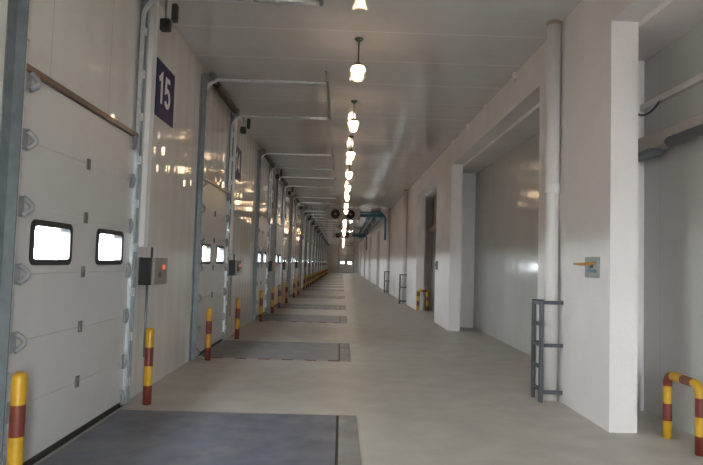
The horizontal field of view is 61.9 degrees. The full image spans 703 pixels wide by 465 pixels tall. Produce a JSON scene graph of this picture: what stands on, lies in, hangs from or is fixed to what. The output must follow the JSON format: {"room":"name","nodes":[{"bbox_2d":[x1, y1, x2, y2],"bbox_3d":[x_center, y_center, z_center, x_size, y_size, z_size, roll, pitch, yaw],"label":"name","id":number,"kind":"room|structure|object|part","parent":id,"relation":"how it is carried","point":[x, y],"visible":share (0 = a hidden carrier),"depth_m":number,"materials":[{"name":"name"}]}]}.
{"room":"distribution center","nodes":[
{"label":"distribution center","id":0,"kind":"room"},
{"bbox_2d":[0,0,327,397],"bbox_3d":[-3.187,1.586,46.333,0.150,4.730,99.200,2,-3,-1],"label":"wall","id":1,"kind":"structure","parent":0,"point":[90,48],"depth_m":7.81,"materials":[{"name":"beige metal"}]},
{"bbox_2d":[3,63,137,464],"bbox_3d":[-2.408,0.324,5.250,0.150,2.965,2.340,2,-3,-1],"label":"door","id":2,"kind":"structure","parent":1,"relation":"in","point":[70,318],"depth_m":4.98,"materials":[{"name":"white metal"}]},
{"bbox_2d":[139,1,158,246],"bbox_3d":[-2.383,-1.333,6.914,0.060,3.010,0.140,2,-3,-1],"label":"cable trunking","id":3,"kind":"object","parent":1,"relation":"attached to","point":[154,9],"visible":1,"depth_m":6.87,"materials":[{"name":"white paint"}]},
{"bbox_2d":[138,247,167,356],"bbox_3d":[-2.372,0.826,7.002,0.210,1.290,0.500,2,-3,-1],"label":"control box","id":4,"kind":"object","parent":1,"relation":"attached to","point":[152,271],"visible":0.98,"depth_m":6.82,"materials":[{"name":"grey plastic"}]},
{"bbox_2d":[0,0,322,464],"bbox_3d":[-1.387,-0.524,5.337,2.048,4.728,2.690,2,-3,-1],"label":"door track","id":5,"kind":"object","parent":1,"relation":"attached to","point":[18,32],"visible":0.99,"depth_m":4.09,"materials":[{"name":"metal"}]},
{"bbox_3d":[-2.129,-2.373,6.718,0.120,0.140,0.100,2,-3,-1],"label":"drive motor","id":6,"kind":"part","parent":5,"relation":"part of","materials":[{"name":"black metal"}]},
{"bbox_3d":[-2.123,-2.558,6.718,0.021,0.250,0.024,2,-3,-1],"label":"motor stem","id":7,"kind":"part","parent":5,"relation":"part of","materials":[{"name":"metal"}]},
{"bbox_2d":[154,57,174,127],"bbox_3d":[-2.400,-1.784,7.569,0.020,0.710,0.750,2,-3,-1],"label":"number sign","id":8,"kind":"object","parent":1,"relation":"attached to","point":[165,79],"visible":0.99,"depth_m":7.52,"materials":[{"name":"blue plastic"}]},
{"bbox_2d":[196,176,230,357],"bbox_3d":[-2.498,0.602,10.562,0.150,2.965,2.340,2,-3,-1],"label":"door","id":9,"kind":"structure","parent":1,"relation":"in","point":[212,290],"depth_m":10.56,"materials":[{"name":"white metal"}]},
{"bbox_2d":[229,117,236,253],"bbox_3d":[-2.474,-1.055,12.226,0.060,3.010,0.140,2,-3,-1],"label":"cable trunking","id":10,"kind":"object","parent":1,"relation":"attached to","point":[235,124],"visible":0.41,"depth_m":12.18,"materials":[{"name":"white paint"}]},
{"bbox_2d":[228,254,240,315],"bbox_3d":[-2.462,1.104,12.314,0.210,1.290,0.500,2,-3,-1],"label":"control box","id":11,"kind":"object","parent":1,"relation":"attached to","point":[234,265],"visible":0.95,"depth_m":12.14,"materials":[{"name":"grey plastic"}]},
{"bbox_2d":[235,145,241,181],"bbox_3d":[-2.490,-1.507,12.881,0.020,0.710,0.750,2,-3,-1],"label":"number sign","id":12,"kind":"object","parent":1,"relation":"attached to","point":[238,151],"visible":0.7,"depth_m":12.88,"materials":[{"name":"blue plastic"}]},
{"bbox_2d":[189,71,330,360],"bbox_3d":[-1.477,-0.247,10.649,2.048,4.728,2.690,2,-3,-1],"label":"door track","id":13,"kind":"object","parent":1,"relation":"attached to","point":[211,77],"visible":1,"depth_m":9.50,"materials":[{"name":"metal"}]},
{"bbox_3d":[-2.317,-2.525,9.527,0.198,0.110,0.010,2,-3,-1],"label":"bearing plate","id":14,"kind":"part","parent":13,"relation":"part of","materials":[{"name":"metal"}]},
{"bbox_3d":[-2.220,-2.095,12.030,0.120,0.140,0.100,2,-3,-1],"label":"drive motor","id":15,"kind":"part","parent":13,"relation":"part of","materials":[{"name":"black metal"}]},
{"bbox_2d":[255,211,269,318],"bbox_3d":[-2.608,0.938,16.982,0.150,2.965,2.340,2,-3,-1],"label":"door","id":16,"kind":"structure","parent":1,"relation":"in","point":[262,264],"depth_m":17.09,"materials":[{"name":"white metal"}]},
{"bbox_2d":[269,168,272,256],"bbox_3d":[-2.583,-0.719,18.647,0.060,3.010,0.140,2,-3,-1],"label":"cable trunking","id":17,"kind":"object","parent":1,"relation":"attached to","point":[272,168],"visible":0.23,"depth_m":18.61,"materials":[{"name":"white paint"}]},
{"bbox_2d":[268,257,274,297],"bbox_3d":[-2.572,1.440,18.734,0.210,1.290,0.500,2,-3,-1],"label":"control box","id":18,"kind":"object","parent":1,"relation":"attached to","point":[271,267],"visible":0.96,"depth_m":18.57,"materials":[{"name":"grey plastic"}]},
{"bbox_2d":[272,186,273,208],"bbox_3d":[-2.600,-1.171,19.301,0.020,0.710,0.750,2,-3,-1],"label":"number sign","id":19,"kind":"object","parent":1,"relation":"attached to","point":[272,186],"visible":0.77,"depth_m":19.41,"materials":[{"name":"blue plastic"}]},
{"bbox_2d":[274,222,282,306],"bbox_3d":[-2.704,1.164,21.325,0.105,2.965,2.340,2,-3,-1],"label":"door","id":20,"kind":"structure","parent":1,"relation":"in","point":[279,226],"depth_m":21.40,"materials":[{"name":"white metal"}]},
{"bbox_2d":[282,258,286,290],"bbox_3d":[-2.646,1.667,23.078,0.210,1.290,0.500,2,-3,-1],"label":"control box","id":21,"kind":"object","parent":1,"relation":"attached to","point":[284,262],"visible":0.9,"depth_m":22.97,"materials":[{"name":"grey plastic"}]},
{"bbox_2d":[283,186,285,251],"bbox_3d":[-2.658,-0.492,22.990,0.060,3.010,0.140,2,-3,-1],"label":"cable trunking","id":22,"kind":"object","parent":1,"relation":"attached to","point":[285,186],"visible":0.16,"depth_m":22.96,"materials":[{"name":"white paint"}]},
{"bbox_2d":[290,232,295,295],"bbox_3d":[-2.810,1.488,27.516,0.105,2.965,2.340,2,-3,-1],"label":"door","id":23,"kind":"structure","parent":1,"relation":"in","point":[293,234],"depth_m":27.76,"materials":[{"name":"white metal"}]},
{"bbox_2d":[252,148,334,320],"bbox_3d":[-1.587,0.089,17.069,2.048,4.728,2.690,2,-3,-1],"label":"door track","id":24,"kind":"object","parent":1,"relation":"attached to","point":[263,152],"visible":0.99,"depth_m":15.94,"materials":[{"name":"metal"}]},
{"bbox_2d":[295,259,298,270],"bbox_3d":[-2.751,1.990,29.268,0.210,1.290,0.500,2,-3,-1],"label":"control box","id":25,"kind":"object","parent":1,"relation":"attached to","point":[296,262],"visible":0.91,"depth_m":29.05,"materials":[{"name":"grey plastic"}]},
{"bbox_2d":[301,239,304,288],"bbox_3d":[-2.930,1.858,34.605,0.105,2.965,2.340,2,-3,-1],"label":"door","id":26,"kind":"structure","parent":1,"relation":"in","point":[303,239],"depth_m":34.99,"materials":[{"name":"white metal"}]},
{"bbox_2d":[272,173,335,295],"bbox_3d":[-1.662,0.354,21.410,2.048,4.653,2.690,2,-3,-1],"label":"door track","id":27,"kind":"object","parent":1,"relation":"attached to","point":[283,180],"visible":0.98,"depth_m":20.32,"materials":[{"name":"metal"}]},
{"bbox_2d":[306,242,308,274],"bbox_3d":[-3.009,2.098,39.198,0.105,2.965,2.340,2,-3,-1],"label":"door","id":28,"kind":"structure","parent":1,"relation":"in","point":[307,242],"depth_m":39.61,"materials":[{"name":"white metal"}]},
{"bbox_2d":[288,194,336,297],"bbox_3d":[-1.768,0.677,27.601,2.048,4.653,2.690,2,-3,-1],"label":"door track","id":29,"kind":"object","parent":1,"relation":"attached to","point":[294,196],"visible":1,"depth_m":26.48,"materials":[{"name":"metal"}]},
{"bbox_2d":[299,209,325,289],"bbox_3d":[-1.888,1.048,34.691,2.048,4.653,2.690,2,-3,-1],"label":"door track","id":30,"kind":"object","parent":1,"relation":"attached to","point":[303,210],"visible":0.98,"depth_m":33.57,"materials":[{"name":"metal"}]},
{"bbox_2d":[305,215,338,286],"bbox_3d":[-1.967,1.288,39.283,2.048,4.653,2.690,2,-3,-1],"label":"door track","id":31,"kind":"object","parent":1,"relation":"attached to","point":[308,216],"visible":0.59,"depth_m":38.17,"materials":[{"name":"metal"}]},
{"bbox_2d":[309,221,338,283],"bbox_3d":[-2.055,1.559,44.476,2.048,4.653,2.690,2,-3,-1],"label":"door track","id":32,"kind":"object","parent":1,"relation":"attached to","point":[312,229],"visible":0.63,"depth_m":43.38,"materials":[{"name":"metal"}]},
{"bbox_2d":[318,233,332,270],"bbox_3d":[-2.336,2.420,60.951,2.048,4.653,2.690,2,-3,-1],"label":"door track","id":33,"kind":"object","parent":1,"relation":"attached to","point":[319,233],"visible":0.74,"depth_m":59.87,"materials":[{"name":"metal"}]},
{"bbox_2d":[313,226,338,281],"bbox_3d":[-2.149,1.846,49.967,2.048,4.653,2.690,2,-3,-1],"label":"door track","id":34,"kind":"object","parent":1,"relation":"attached to","point":[314,253],"visible":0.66,"depth_m":48.86,"materials":[{"name":"metal"}]},
{"bbox_2d":[320,236,332,269],"bbox_3d":[-2.430,2.708,66.442,2.048,4.653,2.690,2,-3,-1],"label":"door track","id":35,"kind":"object","parent":1,"relation":"attached to","point":[321,236],"visible":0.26,"depth_m":65.33,"materials":[{"name":"metal"}]},
{"bbox_2d":[316,230,338,278],"bbox_3d":[-2.243,2.133,55.459,2.048,4.653,2.690,2,-3,-1],"label":"door track","id":36,"kind":"object","parent":1,"relation":"attached to","point":[317,230],"visible":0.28,"depth_m":54.36,"materials":[{"name":"metal"}]},
{"bbox_2d":[324,242,335,268],"bbox_3d":[-2.711,3.569,82.918,2.048,4.653,2.690,2,-3,-1],"label":"door track","id":37,"kind":"object","parent":1,"relation":"attached to","point":[325,242],"visible":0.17,"depth_m":84.00,"materials":[{"name":"metal"}]},
{"bbox_2d":[322,238,339,269],"bbox_3d":[-2.524,2.995,71.934,2.048,4.653,2.690,2,-3,-1],"label":"door track","id":38,"kind":"object","parent":1,"relation":"attached to","point":[323,238],"visible":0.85,"depth_m":72.64,"materials":[{"name":"metal"}]},
{"bbox_2d":[323,240,338,268],"bbox_3d":[-2.617,3.282,77.426,2.048,4.653,2.690,2,-3,-1],"label":"door track","id":39,"kind":"object","parent":1,"relation":"attached to","point":[324,240],"visible":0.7,"depth_m":76.32,"materials":[{"name":"metal"}]},
{"bbox_2d":[327,244,358,272],"bbox_3d":[-1.022,4.269,95.980,6.175,4.730,0.150,2,-3,-1],"label":"wall","id":40,"kind":"structure","parent":0,"point":[332,253],"depth_m":95.94,"materials":[{"name":"white paint"}]},
{"bbox_2d":[339,255,352,272],"bbox_3d":[-0.899,5.150,95.853,2.340,2.965,0.105,2,-3,-1],"label":"door","id":41,"kind":"structure","parent":40,"relation":"in","point":[344,267],"depth_m":95.82,"materials":[{"name":"white metal"}]},
{"bbox_2d":[338,245,354,272],"bbox_3d":[-0.842,4.255,94.881,2.670,4.653,2.048,2,-3,-1],"label":"door track","id":42,"kind":"object","parent":40,"relation":"attached to","point":[338,245],"visible":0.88,"depth_m":95.87,"materials":[{"name":"metal"}]},
{"bbox_2d":[33,273,702,464],"bbox_3d":[-0.273,4.136,46.249,6.325,0.200,99.600,2,-3,-1],"label":"floor","id":43,"kind":"structure","parent":0,"point":[419,391],"depth_m":7.20,"materials":[{"name":"concrete"}]},
{"bbox_2d":[6,371,27,464],"bbox_3d":[-2.180,1.325,3.813,0.094,0.829,0.093,2,-3,-1],"label":"bollard","id":44,"kind":"object","parent":43,"relation":"on","point":[18,395],"visible":1,"depth_m":3.79,"materials":[{"name":"yellow metal"}]},
{"bbox_2d":[142,328,154,404],"bbox_3d":[-2.225,1.462,6.429,0.094,0.829,0.093,2,-3,-1],"label":"bollard","id":45,"kind":"object","parent":43,"relation":"on","point":[150,332],"visible":1,"depth_m":6.39,"materials":[{"name":"yellow metal"}]},
{"bbox_2d":[38,410,360,464],"bbox_3d":[-1.159,1.831,5.071,2.460,0.012,2.130,2,-3,-1],"label":"dock leveller","id":46,"kind":"object","parent":43,"relation":"on","point":[127,437],"visible":1,"depth_m":5.15,"materials":[{"name":"metal"}]},
{"bbox_3d":[-1.159,1.832,5.086,2.460,0.010,2.100,2,-3,-1],"label":"pit frame","id":47,"kind":"part","parent":46,"relation":"part of","materials":[{"name":"metal"}]},
{"bbox_2d":[205,308,212,360],"bbox_3d":[-2.274,1.614,9.336,0.094,0.829,0.093,2,-3,-1],"label":"bollard","id":48,"kind":"object","parent":43,"relation":"on","point":[208,336],"visible":1,"depth_m":9.30,"materials":[{"name":"yellow metal"}]},
{"bbox_2d":[235,298,240,338],"bbox_3d":[-2.319,1.751,11.952,0.094,0.829,0.093,2,-3,-1],"label":"bollard","id":49,"kind":"object","parent":43,"relation":"on","point":[238,300],"visible":1,"depth_m":11.91,"materials":[{"name":"yellow metal"}]},
{"bbox_2d":[259,290,262,321],"bbox_3d":[-2.378,1.932,15.422,0.094,0.829,0.093,2,-3,-1],"label":"bollard","id":50,"kind":"object","parent":43,"relation":"on","point":[261,291],"visible":1,"depth_m":15.38,"materials":[{"name":"yellow metal"}]},
{"bbox_2d":[271,286,274,312],"bbox_3d":[-2.423,2.069,18.038,0.094,0.829,0.093,2,-3,-1],"label":"bollard","id":51,"kind":"object","parent":43,"relation":"on","point":[273,287],"visible":1,"depth_m":18.00,"materials":[{"name":"yellow metal"}]},
{"bbox_2d":[200,340,350,361],"bbox_3d":[-1.253,2.119,10.594,2.460,0.012,2.130,2,-3,-1],"label":"dock leveller","id":52,"kind":"object","parent":43,"relation":"on","point":[228,349],"visible":0.98,"depth_m":10.40,"materials":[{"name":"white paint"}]},
{"bbox_2d":[278,284,280,308],"bbox_3d":[-2.455,2.170,19.965,0.094,0.829,0.093,2,-3,-1],"label":"bollard","id":53,"kind":"object","parent":43,"relation":"on","point":[279,285],"visible":1,"depth_m":19.93,"materials":[{"name":"yellow metal"}]},
{"bbox_2d":[285,282,287,302],"bbox_3d":[-2.500,2.306,22.581,0.094,0.829,0.093,2,-3,-1],"label":"bollard","id":54,"kind":"object","parent":43,"relation":"on","point":[286,288],"visible":0.96,"depth_m":22.55,"materials":[{"name":"yellow metal"}]},
{"bbox_2d":[293,279,294,297],"bbox_3d":[-2.561,2.493,26.156,0.094,0.829,0.093,2,-3,-1],"label":"bollard","id":55,"kind":"object","parent":43,"relation":"on","point":[293,279],"visible":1,"depth_m":26.11,"materials":[{"name":"yellow metal"}]},
{"bbox_2d":[297,278,299,294],"bbox_3d":[-2.606,2.630,28.772,0.094,0.829,0.093,2,-3,-1],"label":"bollard","id":56,"kind":"object","parent":43,"relation":"on","point":[298,278],"visible":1,"depth_m":28.73,"materials":[{"name":"yellow metal"}]},
{"bbox_2d":[255,314,346,322],"bbox_3d":[-1.357,2.438,16.680,2.460,0.012,2.130,2,-3,-1],"label":"dock leveller","id":57,"kind":"object","parent":43,"relation":"on","point":[266,317],"visible":0.99,"depth_m":16.52,"materials":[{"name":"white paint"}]},
{"bbox_3d":[-1.357,2.439,16.695,2.460,0.010,2.100,2,-3,-1],"label":"pit frame","id":58,"kind":"part","parent":57,"relation":"part of","materials":[{"name":"metal"}]},
{"bbox_2d":[275,303,345,309],"bbox_3d":[-1.435,2.675,21.223,2.460,0.012,2.130,2,-3,-1],"label":"dock leveller","id":59,"kind":"object","parent":43,"relation":"on","point":[282,305],"visible":0.98,"depth_m":21.06,"materials":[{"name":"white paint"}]},
{"bbox_2d":[291,295,344,298],"bbox_3d":[-1.540,2.999,27.414,2.460,0.012,2.130,2,-3,-1],"label":"dock leveller","id":60,"kind":"object","parent":43,"relation":"on","point":[296,296],"visible":0.91,"depth_m":27.17,"materials":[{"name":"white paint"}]},
{"bbox_3d":[-1.645,2.996,27.427,2.250,0.012,2.040,2,-3,-1],"label":"deck plate","id":61,"kind":"part","parent":60,"relation":"part of","materials":[{"name":"grey metal"}]},
{"bbox_2d":[302,288,343,290],"bbox_3d":[-1.661,3.369,34.503,2.460,0.012,2.130,2,-3,-1],"label":"dock leveller","id":62,"kind":"object","parent":43,"relation":"on","point":[305,288],"visible":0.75,"depth_m":34.27,"materials":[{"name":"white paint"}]},
{"bbox_2d":[309,285,343,287],"bbox_3d":[-1.739,3.609,39.096,2.460,0.012,2.130,2,-3,-1],"label":"dock leveller","id":63,"kind":"object","parent":43,"relation":"on","point":[309,285],"visible":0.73,"depth_m":38.90,"materials":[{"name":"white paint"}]},
{"bbox_2d":[311,283,343,284],"bbox_3d":[-1.828,3.881,44.288,2.460,0.012,2.130,2,-3,-1],"label":"dock leveller","id":64,"kind":"object","parent":43,"relation":"on","point":[311,283],"visible":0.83,"depth_m":44.15,"materials":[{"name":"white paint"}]},
{"bbox_2d":[386,209,390,292],"bbox_3d":[2.064,1.037,33.031,0.188,4.730,0.188,2,-3,-1],"label":"drain pipe","id":65,"kind":"object","parent":43,"relation":"on","point":[389,210],"visible":0.94,"depth_m":32.97,"materials":[{"name":"white plastic"}]},
{"bbox_2d":[399,274,406,303],"bbox_3d":[2.118,2.333,24.251,0.285,1.220,0.340,2,-3,-1],"label":"guard","id":66,"kind":"object","parent":43,"relation":"on","point":[400,287],"visible":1,"depth_m":24.10,"materials":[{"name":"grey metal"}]},
{"bbox_3d":[1.998,2.322,24.109,0.040,1.220,0.060,2,-3,-1],"label":"post","id":67,"kind":"part","parent":66,"relation":"part of","materials":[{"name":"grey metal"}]},
{"bbox_2d":[401,190,407,303],"bbox_3d":[2.212,0.583,24.344,0.188,4.730,0.188,2,-3,-1],"label":"drain pipe","id":68,"kind":"object","parent":43,"relation":"on","point":[405,217],"visible":1,"depth_m":24.29,"materials":[{"name":"white plastic"}]},
{"bbox_2d":[416,289,428,310],"bbox_3d":[2.545,2.405,20.950,0.444,0.755,0.110,1,-3,16],"label":"guard","id":69,"kind":"object","parent":43,"relation":"on","point":[419,290],"visible":1,"depth_m":20.93,"materials":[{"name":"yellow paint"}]},
{"bbox_2d":[531,299,563,402],"bbox_3d":[2.409,1.444,7.227,0.285,1.220,0.340,2,-3,-1],"label":"guard","id":70,"kind":"object","parent":43,"relation":"on","point":[540,302],"visible":0.94,"depth_m":7.10,"materials":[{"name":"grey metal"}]},
{"bbox_3d":[2.284,1.447,7.364,0.040,1.220,0.060,2,-3,-1],"label":"post","id":71,"kind":"part","parent":70,"relation":"part of","materials":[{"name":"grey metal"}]},
{"bbox_3d":[2.289,1.433,7.085,0.040,1.220,0.060,2,-3,-1],"label":"post","id":72,"kind":"part","parent":70,"relation":"part of","materials":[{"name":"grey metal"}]},
{"bbox_3d":[2.433,1.367,7.091,0.245,0.044,0.016,2,-3,-1],"label":"arm","id":73,"kind":"part","parent":70,"relation":"part of","materials":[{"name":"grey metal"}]},
{"bbox_3d":[2.417,1.926,7.061,0.245,0.044,0.016,2,-3,-1],"label":"arm","id":74,"kind":"part","parent":70,"relation":"part of","materials":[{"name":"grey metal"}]},
{"bbox_3d":[2.448,0.853,7.118,0.245,0.044,0.016,2,-3,-1],"label":"arm","id":75,"kind":"part","parent":70,"relation":"part of","materials":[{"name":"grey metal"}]},
{"bbox_2d":[543,19,561,401],"bbox_3d":[2.502,-0.307,7.320,0.188,4.730,0.188,2,-3,-1],"label":"drain pipe","id":76,"kind":"object","parent":43,"relation":"on","point":[553,72],"visible":1,"depth_m":7.26,"materials":[{"name":"white plastic"}]},
{"bbox_2d":[663,371,702,456],"bbox_3d":[3.083,1.654,5.454,0.082,0.652,0.604,2,-3,-1],"label":"guard","id":77,"kind":"object","parent":43,"relation":"on","point":[669,377],"visible":1,"depth_m":5.39,"materials":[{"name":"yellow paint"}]},
{"bbox_2d":[159,0,581,244],"bbox_3d":[-0.130,-0.760,46.508,6.325,0.150,99.600,2,-3,-1],"label":"ceiling","id":78,"kind":"structure","parent":0,"point":[431,67],"depth_m":9.63,"materials":[{"name":"metal"}]},
{"bbox_2d":[332,232,351,238],"bbox_3d":[-0.894,0.223,57.292,1.900,0.718,0.635,2,-3,-1],"label":"evaporator fan unit","id":79,"kind":"object","parent":78,"relation":"hanging from","point":[348,235],"visible":0.95,"depth_m":57.02,"materials":[{"name":"metal"}]},
{"bbox_2d":[326,207,359,220],"bbox_3d":[-0.475,-1.061,32.729,1.900,0.718,0.635,2,-3,-1],"label":"evaporator fan unit","id":80,"kind":"object","parent":78,"relation":"hanging from","point":[331,214],"visible":0.96,"depth_m":32.47,"materials":[{"name":"metal"}]},
{"bbox_2d":[345,180,350,191],"bbox_3d":[-0.119,-1.743,20.740,0.196,0.602,0.191,2,-3,-1],"label":"pendant lamp","id":81,"kind":"object","parent":78,"relation":"hanging from","point":[347,186],"visible":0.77,"depth_m":20.67,"materials":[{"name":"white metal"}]},
{"bbox_2d":[345,161,352,179],"bbox_3d":[-0.066,-1.892,17.594,0.231,0.633,0.200,2,-3,-1],"label":"pendant lamp","id":82,"kind":"object","parent":78,"relation":"hanging from","point":[348,173],"visible":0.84,"depth_m":17.54,"materials":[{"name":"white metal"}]},
{"bbox_3d":[-0.071,-1.707,17.584,0.196,0.200,0.191,2,-3,-1],"label":"glass globe","id":83,"kind":"part","parent":82,"relation":"part of"},
{"bbox_2d":[346,136,355,161],"bbox_3d":[-0.012,-2.056,14.449,0.231,0.633,0.200,2,-3,-1],"label":"pendant lamp","id":84,"kind":"object","parent":78,"relation":"hanging from","point":[350,153],"visible":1,"depth_m":14.39,"materials":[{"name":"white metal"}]},
{"bbox_3d":[-0.017,-1.871,14.439,0.196,0.200,0.191,2,-3,-1],"label":"glass globe","id":85,"kind":"part","parent":84,"relation":"part of"},
{"bbox_2d":[348,100,358,132],"bbox_3d":[0.042,-2.221,11.303,0.231,0.633,0.200,2,-3,-1],"label":"pendant lamp","id":86,"kind":"object","parent":78,"relation":"hanging from","point":[353,123],"visible":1,"depth_m":11.24,"materials":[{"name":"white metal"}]},
{"bbox_3d":[0.036,-2.036,11.294,0.196,0.200,0.191,2,-3,-1],"label":"glass globe","id":87,"kind":"part","parent":86,"relation":"part of"},
{"bbox_2d":[350,37,365,82],"bbox_3d":[0.095,-2.385,8.158,0.231,0.633,0.200,2,-3,-1],"label":"pendant lamp","id":88,"kind":"object","parent":78,"relation":"hanging from","point":[358,69],"visible":1,"depth_m":8.10,"materials":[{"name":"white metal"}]},
{"bbox_3d":[0.090,-2.200,8.149,0.196,0.200,0.191,2,-3,-1],"label":"glass globe","id":89,"kind":"part","parent":88,"relation":"part of"},
{"bbox_2d":[352,233,366,249],"bbox_3d":[0.692,1.117,63.299,1.490,1.778,12.100,2,-3,-1],"label":"insulated pipe","id":90,"kind":"object","parent":78,"relation":"hanging from","point":[359,235],"visible":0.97,"depth_m":57.30,"materials":[{"name":"metal"}]},
{"bbox_2d":[360,211,386,239],"bbox_3d":[1.013,0.134,44.477,1.490,1.778,23.600,2,-3,-1],"label":"insulated pipe","id":91,"kind":"object","parent":78,"relation":"hanging from","point":[378,215],"visible":1,"depth_m":32.80,"materials":[{"name":"metal"}]},
{"bbox_2d":[512,72,516,82],"bbox_3d":[2.610,-2.483,9.408,0.050,0.160,0.100,2,-3,-1],"label":"hanger","id":92,"kind":"object","parent":78,"relation":"attached to","point":[514,74],"visible":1,"depth_m":9.37,"materials":[{"name":"white paint"}]},
{"bbox_2d":[473,131,539,358],"bbox_3d":[3.414,0.258,11.617,0.140,4.108,8.006,2,-3,-1],"label":"sliding door","id":93,"kind":"structure","parent":0,"point":[507,189],"depth_m":12.44,"materials":[{"name":"white metal"}]},
{"bbox_2d":[358,0,702,432],"bbox_3d":[2.423,1.754,46.420,0.975,4.730,99.200,2,-3,-1],"label":"wall","id":94,"kind":"structure","parent":0,"point":[606,44],"depth_m":6.79,"materials":[{"name":"paint"}]},
{"bbox_2d":[428,196,436,310],"bbox_3d":[3.106,0.646,19.148,0.500,4.108,5.396,2,-3,-1],"label":"door","id":95,"kind":"structure","parent":94,"relation":"in","point":[433,244],"depth_m":21.27,"materials":[{"name":"grey metal"}]},
{"bbox_3d":[2.977,-0.752,19.219,0.160,1.300,5.200,2,-3,-1],"label":"sliding door rail","id":96,"kind":"part","parent":95,"relation":"part of","materials":[{"name":"grey metal"}]},
{"bbox_2d":[573,257,599,277],"bbox_3d":[2.530,0.373,6.329,0.134,0.220,0.391,2,-3,-1],"label":"switch","id":97,"kind":"object","parent":94,"relation":"attached to","point":[592,264],"visible":1,"depth_m":6.25,"materials":[{"name":"orange paint"}]},
{"bbox_3d":[2.505,0.337,6.357,0.067,0.046,0.343,3,-3,-17],"label":"lever","id":98,"kind":"part","parent":97,"relation":"part of","materials":[{"name":"orange paint"}]},
{"bbox_3d":[2.587,0.373,6.304,0.022,0.220,0.340,2,-3,-1],"label":"plate","id":99,"kind":"part","parent":97,"relation":"part of","materials":[{"name":"white plastic"}]},
{"bbox_2d":[638,100,659,115],"bbox_3d":[3.184,-1.348,6.303,0.653,0.277,0.030,4,-4,-41],"label":"cable","id":100,"kind":"object","parent":94,"relation":"hanging from","point":[658,102],"visible":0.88,"depth_m":6.32,"materials":[{"name":"black rubber"}]},
{"bbox_2d":[638,22,702,435],"bbox_3d":[3.450,-0.255,1.877,0.402,4.108,10.000,2,-3,-1],"label":"door","id":101,"kind":"structure","parent":94,"relation":"in","point":[673,76],"depth_m":6.23,"materials":[{"name":"white plastic"}]},
{"bbox_3d":[3.405,-1.196,2.023,0.262,0.221,9.800,2,-3,-1],"label":"sliding door rail","id":102,"kind":"part","parent":101,"relation":"part of","materials":[{"name":"grey metal"}]},
{"bbox_3d":[3.528,-1.730,2.003,0.050,0.070,9.900,2,-3,-1],"label":"ledge trim","id":103,"kind":"part","parent":101,"relation":"part of","materials":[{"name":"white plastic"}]}
]}

